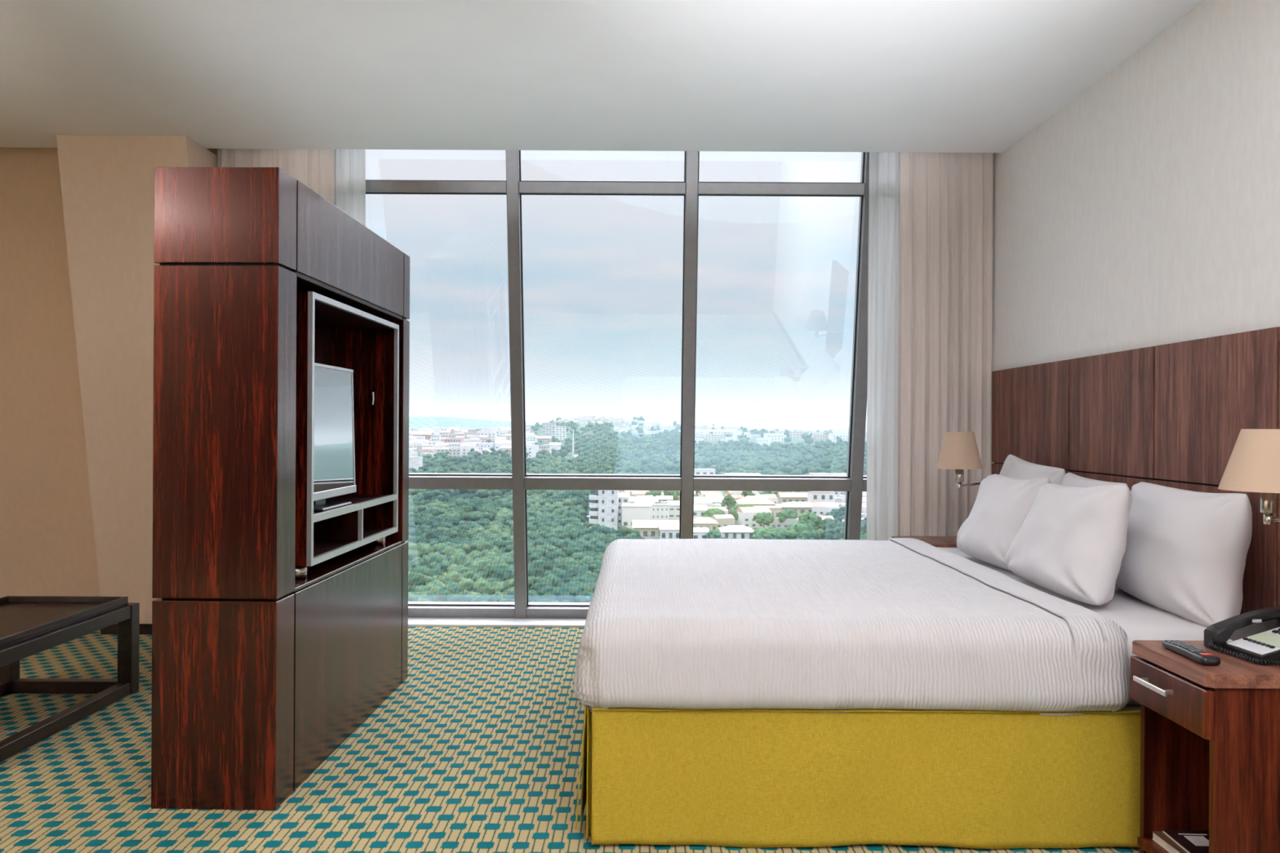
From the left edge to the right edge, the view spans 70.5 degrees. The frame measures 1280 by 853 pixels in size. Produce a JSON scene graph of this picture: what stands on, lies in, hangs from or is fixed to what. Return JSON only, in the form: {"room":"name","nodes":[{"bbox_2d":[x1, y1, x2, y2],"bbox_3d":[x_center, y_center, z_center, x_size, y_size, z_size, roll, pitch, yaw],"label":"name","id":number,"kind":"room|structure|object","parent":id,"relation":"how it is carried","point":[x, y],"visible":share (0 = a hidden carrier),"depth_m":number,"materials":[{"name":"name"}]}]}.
{"room":"hotel room","nodes":[
{"label":"hotel room","id":0,"kind":"room"},
{"bbox_2d":[0,147,217,597],"bbox_3d":[-3.138,-0.322,5.247,2.320,2.950,0.645,0,0,0],"label":"wall","id":1,"kind":"structure","parent":0,"point":[47,544],"depth_m":5.22,"materials":[{"name":"paint"}]},
{"bbox_2d":[408,617,586,627],"bbox_3d":[-1.198,1.217,5.435,6.417,0.132,0.330,0,0,0],"label":"trim","id":2,"kind":"structure","parent":1,"relation":"attached to","point":[423,622],"depth_m":5.33,"materials":[{"name":"paint"}]},
{"bbox_2d":[334,149,869,618],"bbox_3d":[-0.273,-0.332,5.249,3.410,2.991,0.656,0,0,0],"label":"window","id":3,"kind":"structure","parent":1,"relation":"in","point":[854,483],"depth_m":5.22,"materials":[{"name":"metal"}]},
{"bbox_2d":[56,134,217,623],"bbox_3d":[-2.644,-0.162,5.013,0.660,2.635,0.815,0,0,0],"label":"wall column","id":4,"kind":"structure","parent":0,"point":[107,182],"depth_m":4.76,"materials":[{"name":"paint"}]},
{"bbox_2d":[100,623,151,635],"bbox_3d":[-2.651,1.125,5.034,0.680,0.060,0.032,0,0,0],"label":"baseboard","id":5,"kind":"structure","parent":4,"relation":"attached to","point":[144,628],"depth_m":5.02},
{"bbox_2d":[217,148,365,226],"bbox_3d":[-1.887,-0.210,4.899,0.822,2.700,0.067,0,0,0],"label":"curtain","id":6,"kind":"object","parent":4,"relation":"hanging from","point":[314,168],"visible":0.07,"depth_m":4.91,"materials":[{"name":"fabric"}]},
{"bbox_2d":[217,148,334,204],"bbox_3d":[-1.973,-0.211,4.899,0.648,2.700,0.066,0,0,0],"label":"drape","id":7,"kind":"object","parent":6,"relation":"hanging from","point":[314,168],"depth_m":4.91,"materials":[{"name":"fabric"}]},
{"bbox_2d":[0,626,1139,852],"bbox_3d":[-1.198,1.223,1.285,6.417,0.120,7.970,0,0,0],"label":"floor","id":8,"kind":"structure","parent":0,"point":[478,749],"depth_m":3.01,"materials":[{"name":"carpet"}]},
{"bbox_2d":[0,602,139,762],"bbox_3d":[-2.488,0.964,3.462,0.585,0.385,1.025,0,0,0],"label":"coffee table","id":9,"kind":"object","parent":8,"relation":"on","point":[107,691],"visible":0.6,"depth_m":3.79,"materials":[{"name":"wood"}]},
{"bbox_2d":[0,595,128,648],"bbox_3d":[-2.486,0.753,3.458,0.527,0.034,0.955,0,0,0],"label":"table top","id":10,"kind":"object","parent":9,"relation":"on","point":[22,618],"visible":1,"depth_m":3.72,"materials":[{"name":"wood"}]},
{"bbox_2d":[151,167,409,810],"bbox_3d":[-1.275,0.188,3.472,0.382,1.950,1.447,0,0,1],"label":"tall cabinet","id":11,"kind":"object","parent":8,"relation":"on","point":[260,673],"visible":0.75,"depth_m":2.75,"materials":[{"name":"brown wood"}]},
{"bbox_2d":[294,291,399,580],"bbox_3d":[-1.235,0.033,3.510,0.314,0.964,1.000,0,0,1],"label":"frame","id":12,"kind":"object","parent":11,"relation":"on","point":[330,331],"visible":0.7,"depth_m":3.90,"materials":[{"name":"brown wood"}]},
{"bbox_2d":[313,362,356,511],"bbox_3d":[-1.186,0.036,3.319,0.165,0.525,0.574,0,0,1],"label":"television","id":13,"kind":"object","parent":12,"relation":"on","point":[334,468],"visible":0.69,"depth_m":3.38,"materials":[{"name":"glass"}]},
{"bbox_2d":[313,494,389,514],"bbox_3d":[-1.238,0.308,3.510,0.285,0.018,0.963,0,0,1],"label":"shelf","id":14,"kind":"object","parent":12,"relation":"attached to","point":[359,502],"depth_m":3.65,"materials":[{"name":"silver wood"}]},
{"bbox_2d":[574,546,1257,848],"bbox_3d":[0.843,0.870,3.443,2.053,0.609,1.875,0,0,0],"label":"bed","id":15,"kind":"object","parent":8,"relation":"on","point":[734,778],"visible":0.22,"depth_m":2.52,"materials":[{"name":"yellow fabric"}]},
{"bbox_2d":[573,537,1129,716],"bbox_3d":[0.592,0.674,3.444,1.568,0.291,1.939,0,0,0],"label":"coverlet","id":16,"kind":"object","parent":15,"relation":"on","point":[892,623],"visible":0.99,"depth_m":2.52,"materials":[{"name":"fabric"}]},
{"bbox_2d":[956,474,1051,570],"bbox_3d":[1.484,0.385,3.714,0.254,0.378,0.577,0,0,0],"label":"pillow","id":17,"kind":"object","parent":15,"relation":"on","point":[1002,505],"visible":0.77,"depth_m":3.61,"materials":[{"name":"fabric"}]},
{"bbox_2d":[999,454,1066,484],"bbox_3d":[1.711,0.353,4.064,0.239,0.439,0.551,0,0,0],"label":"pillow","id":18,"kind":"object","parent":15,"relation":"on","point":[1014,467],"visible":0.32,"depth_m":4.00,"materials":[{"name":"fabric"}]},
{"bbox_2d":[1004,483,1132,605],"bbox_3d":[1.484,0.383,3.096,0.281,0.390,0.640,0,0,0],"label":"pillow","id":19,"kind":"object","parent":15,"relation":"on","point":[1071,543],"visible":1,"depth_m":2.93,"materials":[{"name":"fabric"}]},
{"bbox_2d":[1060,472,1127,488],"bbox_3d":[1.732,0.381,3.553,0.209,0.377,0.530,0,0,0],"label":"pillow","id":20,"kind":"object","parent":15,"relation":"on","point":[1069,479],"visible":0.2,"depth_m":3.56,"materials":[{"name":"fabric"}]},
{"bbox_2d":[1115,481,1252,626],"bbox_3d":[1.717,0.395,2.897,0.263,0.399,0.711,0,0,0],"label":"pillow","id":21,"kind":"object","parent":15,"relation":"on","point":[1184,557],"visible":0.88,"depth_m":2.73,"materials":[{"name":"fabric"}]},
{"bbox_2d":[891,536,957,547],"bbox_3d":[1.577,0.878,4.596,0.581,0.602,0.337,0,0,0],"label":"nightstand","id":22,"kind":"object","parent":8,"relation":"on","point":[936,541],"visible":0.04,"depth_m":4.60,"materials":[{"name":"brown wood"}]},
{"bbox_2d":[1129,640,1279,852],"bbox_3d":[1.577,0.878,2.272,0.581,0.602,0.337,0,0,0],"label":"nightstand","id":23,"kind":"object","parent":8,"relation":"on","point":[1210,735],"visible":0.95,"depth_m":2.14,"materials":[{"name":"brown wood"}]},
{"bbox_2d":[1137,836,1169,852],"bbox_3d":[1.585,1.102,2.272,0.529,0.022,0.272,0,0,0],"label":"shelf","id":24,"kind":"object","parent":23,"relation":"attached to","point":[1147,844],"depth_m":2.37,"materials":[{"name":"brown wood"}]},
{"bbox_2d":[1152,831,1187,852],"bbox_3d":[1.464,1.080,2.259,0.217,0.020,0.274,0,0,-2],"label":"magazine","id":25,"kind":"object","parent":23,"relation":"on","point":[1160,837],"visible":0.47,"depth_m":2.34,"materials":[{"name":"paper"}]},
{"bbox_2d":[1162,829,1208,852],"bbox_3d":[1.481,1.066,2.249,0.217,0.007,0.274,0,0,2],"label":"magazine","id":26,"kind":"object","parent":25,"relation":"on","point":[1191,841],"visible":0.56,"depth_m":2.33,"materials":[{"name":"paper"}]},
{"bbox_2d":[1177,833,1206,835],"bbox_3d":[1.440,1.063,2.361,0.072,0.001,0.005,0,0,2],"label":"print","id":27,"kind":"object","parent":26,"relation":"on","point":[1178,833],"depth_m":2.36},
{"bbox_2d":[1183,835,1208,846],"bbox_3d":[1.435,1.063,2.323,0.050,0.001,0.055,0,0,2],"label":"print","id":28,"kind":"object","parent":26,"relation":"on","point":[1192,841],"depth_m":2.32},
{"bbox_2d":[1161,640,1221,665],"bbox_3d":[1.377,0.563,2.268,0.046,0.024,0.196,0,0,3],"label":"remote control","id":29,"kind":"object","parent":23,"relation":"on","point":[1194,653],"visible":1,"depth_m":2.24,"materials":[{"name":"black plastic"}]},
{"bbox_2d":[1204,605,1279,665],"bbox_3d":[1.594,0.524,2.283,0.259,0.107,0.212,0,0,-5],"label":"telephone","id":30,"kind":"object","parent":23,"relation":"on","point":[1259,643],"visible":1,"depth_m":2.32,"materials":[{"name":"black plastic"}]},
{"bbox_2d":[0,0,1203,152],"bbox_3d":[-1.183,-1.498,1.060,6.417,0.050,7.520,0,0,0],"label":"ceiling","id":31,"kind":"structure","parent":0,"point":[887,76],"depth_m":3.73,"materials":[{"name":"paint"}]},
{"bbox_2d":[991,0,1279,475],"bbox_3d":[1.979,-0.319,1.500,0.120,3.000,8.200,0,0,0],"label":"wall","id":32,"kind":"structure","parent":0,"point":[1144,211],"depth_m":3.40,"materials":[{"name":"paint"}]},
{"bbox_2d":[866,151,993,540],"bbox_3d":[1.567,-0.191,4.900,0.677,2.700,0.066,0,0,0],"label":"curtain","id":33,"kind":"object","parent":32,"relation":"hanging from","point":[931,215],"visible":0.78,"depth_m":4.91,"materials":[{"name":"fabric"}]},
{"bbox_2d":[991,326,1279,614],"bbox_3d":[1.896,0.433,3.105,0.036,1.455,3.490,0,0,0],"label":"headboard","id":34,"kind":"object","parent":32,"relation":"attached to","point":[1174,415],"visible":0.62,"depth_m":3.29,"materials":[{"name":"brown wood"}]},
{"bbox_2d":[936,431,982,488],"bbox_3d":[1.647,0.174,4.439,0.462,0.297,0.466,0,0,0],"label":"wall lamp","id":35,"kind":"object","parent":34,"relation":"attached to","point":[959,451],"visible":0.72,"depth_m":4.25,"materials":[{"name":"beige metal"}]},
{"bbox_2d":[955,469,963,482],"bbox_3d":[1.519,0.221,4.310,0.038,0.084,0.038,0,0,0],"label":"socket","id":36,"kind":"object","parent":35,"relation":"attached to","point":[958,473],"depth_m":4.29,"materials":[{"name":"silver metal"}]},
{"bbox_2d":[1217,429,1279,524],"bbox_3d":[1.681,0.141,2.256,0.395,0.268,0.295,0,0,0],"label":"wall lamp","id":37,"kind":"object","parent":34,"relation":"attached to","point":[1253,465],"visible":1,"depth_m":2.25,"materials":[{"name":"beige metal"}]},
{"bbox_2d":[1260,492,1276,513],"bbox_3d":[1.591,0.180,2.295,0.034,0.076,0.034,0,0,0],"label":"socket","id":38,"kind":"object","parent":37,"relation":"attached to","point":[1268,500],"depth_m":2.28,"materials":[{"name":"silver metal"}]},
{"label":"outside","id":39,"kind":"structure","parent":0,"visible":0},
{"bbox_2d":[408,416,866,539],"bbox_3d":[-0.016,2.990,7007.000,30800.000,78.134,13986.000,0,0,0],"label":"ground","id":40,"kind":"structure","parent":39,"point":[415,422],"depth_m":3169.21,"materials":[{"name":"white"}]},
{"bbox_2d":[408,449,413,456],"bbox_3d":[-264.009,31.467,1017.973,16.696,11.383,9.167,0,0,27],"label":"house","id":41,"kind":"structure","parent":40,"relation":"on","point":[411,451],"depth_m":1015.17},
{"bbox_2d":[408,435,417,439],"bbox_3d":[-293.523,18.803,1157.964,16.516,13.653,11.084,0,0,-12],"label":"house","id":42,"kind":"structure","parent":40,"relation":"on","point":[411,437],"depth_m":1153.99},
{"bbox_2d":[408,456,422,470],"bbox_3d":[-162.096,31.979,642.774,13.940,20.830,9.848,0,0,0],"label":"building","id":43,"kind":"structure","parent":40,"relation":"on","point":[415,462],"depth_m":638.08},
{"bbox_2d":[408,441,426,448],"bbox_3d":[-268.381,25.429,1089.963,21.022,14.333,11.543,0,0,14],"label":"house","id":44,"kind":"structure","parent":40,"relation":"on","point":[411,443],"depth_m":1084.61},
{"bbox_2d":[412,431,434,441],"bbox_3d":[-286.801,14.238,1198.330,25.704,15.962,18.564,0,0,0],"label":"building","id":45,"kind":"structure","parent":40,"relation":"on","point":[428,434],"depth_m":1191.21,"materials":[{"name":"white concrete"}]},
{"bbox_2d":[414,444,434,453],"bbox_3d":[-255.653,27.929,1077.969,22.271,11.135,10.347,0,0,-27],"label":"house","id":46,"kind":"structure","parent":40,"relation":"on","point":[418,447],"depth_m":1071.45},
{"bbox_2d":[420,446,435,453],"bbox_3d":[-243.737,29.918,1041.965,15.253,12.927,10.563,0,0,-25],"label":"house","id":47,"kind":"structure","parent":40,"relation":"on","point":[428,449],"depth_m":1037.85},
{"bbox_2d":[417,429,439,435],"bbox_3d":[-284.775,12.516,1221.958,25.449,17.352,13.974,0,0,25],"label":"house","id":48,"kind":"structure","parent":40,"relation":"on","point":[437,432],"depth_m":1216.19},
{"bbox_2d":[431,435,440,443],"bbox_3d":[-263.330,18.047,1169.659,10.754,14.412,7.618,0,0,0],"label":"apartment block","id":49,"kind":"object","parent":40,"relation":"on","point":[436,438],"visible":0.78,"depth_m":1165.89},
{"bbox_2d":[431,426,448,430],"bbox_3d":[-292.305,8.335,1321.960,21.991,14.994,12.075,0,0,-6],"label":"house","id":50,"kind":"structure","parent":40,"relation":"on","point":[433,428],"depth_m":1316.30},
{"bbox_2d":[440,431,451,435],"bbox_3d":[-272.755,13.497,1245.965,23.228,11.614,10.792,0,0,10],"label":"house","id":51,"kind":"structure","parent":40,"relation":"on","point":[441,433],"depth_m":1240.17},
{"bbox_2d":[433,448,460,457],"bbox_3d":[-215.020,31.413,1009.963,26.689,13.344,12.400,0,0,-27],"label":"house","id":52,"kind":"structure","parent":40,"relation":"on","point":[453,451],"depth_m":1006.29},
{"bbox_2d":[444,438,462,443],"bbox_3d":[-234.204,21.994,1140.843,19.852,14.081,13.986,0,0,0],"label":"apartment block","id":53,"kind":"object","parent":40,"relation":"on","point":[446,440],"visible":0.51,"depth_m":1133.89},
{"bbox_2d":[448,443,462,456],"bbox_3d":[-209.300,27.783,1026.440,12.987,17.151,9.181,0,0,0],"label":"apartment block","id":54,"kind":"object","parent":40,"relation":"on","point":[458,446],"visible":0.43,"depth_m":1021.88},
{"bbox_2d":[459,442,479,455],"bbox_3d":[-198.942,27.664,1049.953,21.026,17.381,14.111,0,0,6],"label":"house","id":55,"kind":"structure","parent":40,"relation":"on","point":[464,446],"depth_m":1043.31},
{"bbox_2d":[473,442,494,451],"bbox_3d":[-186.286,26.671,1081.961,21.930,14.952,12.042,0,0,14],"label":"house","id":56,"kind":"structure","parent":40,"relation":"on","point":[482,445],"depth_m":1076.17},
{"bbox_2d":[476,431,496,439],"bbox_3d":[-211.499,14.650,1249.955,25.066,17.090,13.763,0,0,-3],"label":"house","id":57,"kind":"structure","parent":40,"relation":"on","point":[492,433],"depth_m":1243.20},
{"bbox_2d":[480,429,499,435],"bbox_3d":[-212.738,12.464,1285.956,24.810,16.916,13.623,0,0,-15],"label":"house","id":58,"kind":"structure","parent":40,"relation":"on","point":[496,430],"depth_m":1281.26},
{"bbox_2d":[480,440,503,442],"bbox_3d":[-187.274,23.772,1149.959,26.712,13.356,12.411,0,0,-2],"label":"house","id":59,"kind":"structure","parent":40,"relation":"on","point":[482,441],"depth_m":1143.76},
{"bbox_2d":[494,436,506,439],"bbox_3d":[-186.681,19.621,1217.969,14.071,11.632,9.443,0,0,7],"label":"house","id":60,"kind":"structure","parent":40,"relation":"on","point":[496,437],"depth_m":1214.41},
{"bbox_2d":[494,440,511,450],"bbox_3d":[-163.895,25.578,1089.954,21.066,17.415,14.138,0,0,-7],"label":"house","id":61,"kind":"structure","parent":40,"relation":"on","point":[498,444],"depth_m":1083.28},
{"bbox_2d":[499,445,511,456],"bbox_3d":[-146.737,29.030,1017.955,18.468,15.652,12.789,0,0,10],"label":"house","id":62,"kind":"structure","parent":40,"relation":"on","point":[503,448],"depth_m":1012.69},
{"bbox_2d":[525,435,537,441],"bbox_3d":[-151.316,18.971,1233.962,20.811,14.189,11.427,0,0,4],"label":"house","id":63,"kind":"structure","parent":40,"relation":"on","point":[529,437],"depth_m":1228.12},
{"bbox_2d":[525,444,538,457],"bbox_3d":[-125.922,28.661,997.959,25.289,17.242,13.886,0,0,26],"label":"house","id":64,"kind":"structure","parent":40,"relation":"on","point":[531,450],"depth_m":988.75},
{"bbox_2d":[538,444,549,452],"bbox_3d":[-109.925,27.737,1046.527,13.235,13.129,9.355,0,0,0],"label":"apartment block","id":65,"kind":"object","parent":40,"relation":"on","point":[546,447],"visible":0.51,"depth_m":1042.04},
{"bbox_2d":[537,435,552,442],"bbox_3d":[-141.362,18.934,1262.069,37.241,10.631,26.896,0,0,0],"label":"apartment block","id":66,"kind":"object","parent":40,"relation":"on","point":[544,439],"visible":0.43,"depth_m":1249.90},
{"bbox_2d":[542,422,555,437],"bbox_3d":[-131.848,6.753,1316.324,18.369,24.033,12.948,0,0,0],"label":"tower block","id":67,"kind":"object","parent":40,"relation":"on","point":[548,428],"visible":0.91,"depth_m":1309.88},
{"bbox_2d":[549,442,560,456],"bbox_3d":[-95.044,26.703,1014.144,12.789,17.334,9.236,0,0,0],"label":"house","id":68,"kind":"structure","parent":40,"relation":"on","point":[557,446],"depth_m":1009.98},
{"bbox_2d":[555,426,566,439],"bbox_3d":[-112.587,10.336,1290.967,14.490,21.862,10.233,0,0,0],"label":"tower block","id":69,"kind":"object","parent":40,"relation":"on","point":[561,431],"visible":0.94,"depth_m":1286.12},
{"bbox_2d":[572,429,573,456],"bbox_3d":[-74.747,18.973,1014.000,2.200,31.000,2.200,0,0,0],"label":"radio mast","id":70,"kind":"object","parent":40,"relation":"on","point":[573,429],"visible":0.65,"depth_m":1013.44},
{"bbox_2d":[588,489,618,530],"bbox_3d":[-14.017,33.089,353.000,11.246,20.008,14.300,0,0,0],"label":"apartment block","id":71,"kind":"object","parent":40,"relation":"on","point":[604,504],"visible":0.83,"depth_m":345.99,"materials":[{"name":"concrete"}]},
{"bbox_2d":[618,492,630,528],"bbox_3d":[-7.080,35.698,368.000,5.662,16.989,12.419,0,0,0],"label":"apartment wing","id":72,"kind":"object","parent":40,"relation":"on","point":[624,497],"visible":0.38,"depth_m":361.97},
{"bbox_2d":[405,453,866,602],"bbox_3d":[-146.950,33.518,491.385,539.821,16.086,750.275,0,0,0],"label":"forest canopy","id":73,"kind":"object","parent":40,"relation":"on","point":[460,542],"visible":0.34,"depth_m":274.37,"materials":[{"name":"green plant"}]},
{"bbox_2d":[621,502,651,529],"bbox_3d":[-1.280,36.768,351.000,11.450,13.026,14.300,0,0,0],"label":"warehouse","id":74,"kind":"structure","parent":40,"relation":"on","point":[630,511],"depth_m":343.96,"materials":[{"name":"concrete"}]},
{"bbox_2d":[408,415,866,528],"bbox_3d":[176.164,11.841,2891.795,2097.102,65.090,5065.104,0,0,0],"label":"houses","id":75,"kind":"structure","parent":40,"relation":"on","point":[745,514],"depth_m":485.84},
{"bbox_2d":[411,416,866,444],"bbox_3d":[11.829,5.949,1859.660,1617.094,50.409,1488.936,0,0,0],"label":"scrub","id":76,"kind":"object","parent":40,"relation":"on","point":[674,436],"visible":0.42,"depth_m":1353.78,"materials":[{"name":"green plant"}]},
{"bbox_2d":[629,496,658,503],"bbox_3d":[1.827,38.702,442.652,14.354,8.958,10.367,0,0,0],"label":"gabled hall","id":77,"kind":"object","parent":40,"relation":"on","point":[632,499],"visible":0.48,"depth_m":440.15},
{"bbox_2d":[433,437,866,502],"bbox_3d":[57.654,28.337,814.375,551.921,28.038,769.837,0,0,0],"label":"forest canopy","id":78,"kind":"object","parent":40,"relation":"on","point":[602,456],"visible":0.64,"depth_m":849.03,"materials":[{"name":"green plant"}]},
{"bbox_2d":[631,520,679,538],"bbox_3d":[6.086,38.714,332.000,17.968,8.980,13.331,0,0,0],"label":"house","id":79,"kind":"structure","parent":40,"relation":"on","point":[647,529],"depth_m":326.21,"materials":[{"name":"white"}]},
{"bbox_2d":[651,503,669,519],"bbox_3d":[8.186,37.575,372.501,7.445,11.281,5.301,0,0,0],"label":"apartment block","id":80,"kind":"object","parent":40,"relation":"on","point":[659,511],"visible":0.69,"depth_m":370.01,"materials":[{"name":"concrete"}]},
{"bbox_2d":[655,495,673,503],"bbox_3d":[12.545,39.503,468.925,9.024,7.474,6.517,0,0,0],"label":"school building","id":81,"kind":"structure","parent":40,"relation":"on","point":[661,498],"depth_m":466.71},
{"bbox_2d":[658,523,679,538],"bbox_3d":[10.895,39.117,326.500,8.154,8.228,9.604,0,0,0],"label":"house","id":82,"kind":"structure","parent":40,"relation":"on","point":[667,531],"depth_m":322.02,"materials":[{"name":"concrete"}]},
{"bbox_2d":[666,500,679,519],"bbox_3d":[16.056,37.170,381.011,9.291,12.177,6.710,0,0,0],"label":"apartment block","id":83,"kind":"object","parent":40,"relation":"on","point":[674,505],"visible":0.31,"depth_m":377.95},
{"bbox_2d":[693,504,707,518],"bbox_3d":[24.522,38.390,383.000,7.883,9.831,10.584,0,0,0],"label":"house","id":84,"kind":"structure","parent":40,"relation":"on","point":[699,509],"depth_m":379.25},
{"bbox_2d":[693,527,709,538],"bbox_3d":[21.065,39.540,322.000,6.632,7.493,8.491,0,0,0],"label":"house","id":85,"kind":"structure","parent":40,"relation":"on","point":[698,532],"depth_m":318.04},
{"bbox_2d":[693,468,715,495],"bbox_3d":[36.940,34.674,551.799,16.868,17.412,11.898,0,0,0],"label":"office block","id":86,"kind":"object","parent":40,"relation":"on","point":[696,471],"visible":0.23,"depth_m":546.04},
{"bbox_2d":[693,516,718,531],"bbox_3d":[24.592,39.199,351.500,10.824,8.214,11.802,0,0,0],"label":"house","id":87,"kind":"structure","parent":40,"relation":"on","point":[699,522],"depth_m":346.32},
{"bbox_2d":[693,496,724,504],"bbox_3d":[32.940,38.873,444.000,17.617,8.958,13.305,0,0,0],"label":"house","id":88,"kind":"structure","parent":40,"relation":"on","point":[713,500],"depth_m":441.98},
{"bbox_2d":[704,529,721,538],"bbox_3d":[25.653,39.314,318.257,5.918,5.995,5.207,0,0,0],"label":"tree","id":89,"kind":"object","parent":40,"relation":"on","point":[714,534],"visible":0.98,"depth_m":316.99,"materials":[{"name":"green plant"}]},
{"bbox_2d":[702,507,725,517],"bbox_3d":[31.065,38.058,378.247,10.877,8.567,9.911,0,0,0],"label":"tree","id":90,"kind":"object","parent":40,"relation":"on","point":[710,512],"visible":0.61,"depth_m":375.47,"materials":[{"name":"green plant"}]},
{"bbox_2d":[704,429,724,438],"bbox_3d":[117.889,14.013,1441.954,27.217,18.557,14.945,0,0,-20],"label":"house","id":91,"kind":"structure","parent":40,"relation":"on","point":[706,431],"depth_m":1436.17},
{"bbox_2d":[705,434,724,440],"bbox_3d":[111.227,17.884,1353.960,26.475,13.237,12.301,0,0,11],"label":"house","id":92,"kind":"structure","parent":40,"relation":"on","point":[708,437],"depth_m":1348.17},
{"bbox_2d":[712,503,733,511],"bbox_3d":[39.172,40.014,425.975,9.602,6.859,6.914,0,0,24],"label":"house","id":93,"kind":"structure","parent":40,"relation":"on","point":[713,504],"depth_m":423.50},
{"bbox_2d":[720,493,736,514],"bbox_3d":[39.569,36.267,406.025,7.145,12.242,6.559,0,0,0],"label":"tree","id":94,"kind":"object","parent":40,"relation":"on","point":[728,500],"visible":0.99,"depth_m":404.30,"materials":[{"name":"green plant"}]},
{"bbox_2d":[718,524,754,538],"bbox_3d":[35.098,39.583,328.500,12.471,7.562,13.924,0,0,0],"label":"house","id":95,"kind":"structure","parent":40,"relation":"on","point":[736,531],"depth_m":322.18,"materials":[{"name":"white"}]},
{"bbox_2d":[728,503,745,519],"bbox_3d":[42.052,37.257,377.636,10.566,10.289,9.575,0,0,0],"label":"tree","id":96,"kind":"object","parent":40,"relation":"on","point":[733,511],"visible":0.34,"depth_m":374.65,"materials":[{"name":"green plant"}]},
{"bbox_2d":[724,472,761,475],"bbox_3d":[63.186,36.282,557.302,21.162,14.488,14.903,0,0,0],"label":"office block","id":97,"kind":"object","parent":40,"relation":"on","point":[726,473],"visible":0.09,"depth_m":554.91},
{"bbox_2d":[749,434,760,438],"bbox_3d":[190.288,17.979,1497.958,14.826,10.264,11.496,0,0,-24],"label":"house","id":98,"kind":"structure","parent":40,"relation":"on","point":[753,436],"depth_m":1493.02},
{"bbox_2d":[735,495,776,506],"bbox_3d":[52.664,37.555,414.000,16.934,11.810,17.254,0,0,0],"label":"villa","id":99,"kind":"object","parent":40,"relation":"on","point":[751,500],"visible":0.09,"depth_m":408.87,"materials":[{"name":"white"}]},
{"bbox_2d":[756,438,769,444],"bbox_3d":[175.780,22.507,1293.970,17.462,11.906,9.588,0,0,19],"label":"house","id":100,"kind":"structure","parent":40,"relation":"on","point":[759,441],"depth_m":1289.58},
{"bbox_2d":[752,511,774,527],"bbox_3d":[49.305,38.261,361.269,8.000,8.361,8.332,0,0,0],"label":"tree","id":101,"kind":"object","parent":40,"relation":"on","point":[765,518],"visible":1,"depth_m":358.98,"materials":[{"name":"green plant"}]},
{"bbox_2d":[752,505,782,524],"bbox_3d":[54.024,38.868,387.000,11.365,9.200,10.300,0,0,0],"label":"villa","id":102,"kind":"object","parent":40,"relation":"on","point":[775,509],"visible":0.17,"depth_m":382.04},
{"bbox_2d":[751,526,787,539],"bbox_3d":[46.021,38.779,317.932,14.473,7.289,14.217,0,0,0],"label":"tree","id":103,"kind":"object","parent":40,"relation":"on","point":[758,534],"visible":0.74,"depth_m":313.56,"materials":[{"name":"green plant"}]},
{"bbox_2d":[763,433,783,443],"bbox_3d":[200.900,19.118,1361.953,26.555,18.106,14.581,0,0,-15],"label":"house","id":104,"kind":"structure","parent":40,"relation":"on","point":[777,437],"depth_m":1355.43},
{"bbox_2d":[777,509,798,522],"bbox_3d":[60.432,38.172,369.774,8.623,8.662,7.518,0,0,0],"label":"tree","id":105,"kind":"object","parent":40,"relation":"on","point":[787,513],"visible":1,"depth_m":367.45,"materials":[{"name":"green plant"}]},
{"bbox_2d":[776,492,807,503],"bbox_3d":[81.375,39.048,476.000,17.503,9.141,13.297,0,0,0],"label":"house","id":106,"kind":"structure","parent":40,"relation":"on","point":[782,496],"depth_m":470.37,"materials":[{"name":"white"}]},
{"bbox_2d":[777,501,813,516],"bbox_3d":[74.966,39.407,425.000,19.926,8.352,15.476,0,0,0],"label":"house","id":107,"kind":"structure","parent":40,"relation":"on","point":[799,507],"depth_m":418.46,"materials":[{"name":"concrete"}]},
{"bbox_2d":[789,431,809,439],"bbox_3d":[264.953,15.662,1501.952,32.090,16.045,14.910,0,0,14],"label":"house","id":108,"kind":"structure","parent":40,"relation":"on","point":[793,434],"depth_m":1495.93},
{"bbox_2d":[783,520,816,539],"bbox_3d":[55.693,37.691,318.408,13.054,9.572,16.153,0,0,0],"label":"tree","id":109,"kind":"object","parent":40,"relation":"on","point":[802,529],"visible":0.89,"depth_m":313.49,"materials":[{"name":"green plant"}]},
{"bbox_2d":[797,511,819,527],"bbox_3d":[64.790,37.700,349.636,8.926,9.654,10.515,0,0,0],"label":"tree","id":110,"kind":"object","parent":40,"relation":"on","point":[810,517],"visible":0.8,"depth_m":347.21,"materials":[{"name":"green plant"}]},
{"bbox_2d":[807,491,835,502],"bbox_3d":[88.531,37.649,443.000,11.779,12.016,10.300,0,0,0],"label":"apartment block","id":111,"kind":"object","parent":40,"relation":"on","point":[812,496],"visible":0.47,"depth_m":438.01,"materials":[{"name":"concrete"}]},
{"bbox_2d":[808,472,846,475],"bbox_3d":[117.709,36.537,562.023,23.224,14.576,16.347,0,0,0],"label":"office block","id":112,"kind":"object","parent":40,"relation":"on","point":[810,473],"visible":0.08,"depth_m":559.74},
{"bbox_2d":[828,433,848,443],"bbox_3d":[305.420,19.470,1393.953,26.898,18.339,14.769,0,0,-16],"label":"house","id":113,"kind":"structure","parent":40,"relation":"on","point":[832,437],"depth_m":1387.74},
{"bbox_2d":[835,491,843,497],"bbox_3d":[115.652,40.581,529.977,8.631,6.165,6.214,0,0,22],"label":"house","id":114,"kind":"structure","parent":40,"relation":"on","point":[837,493],"depth_m":526.79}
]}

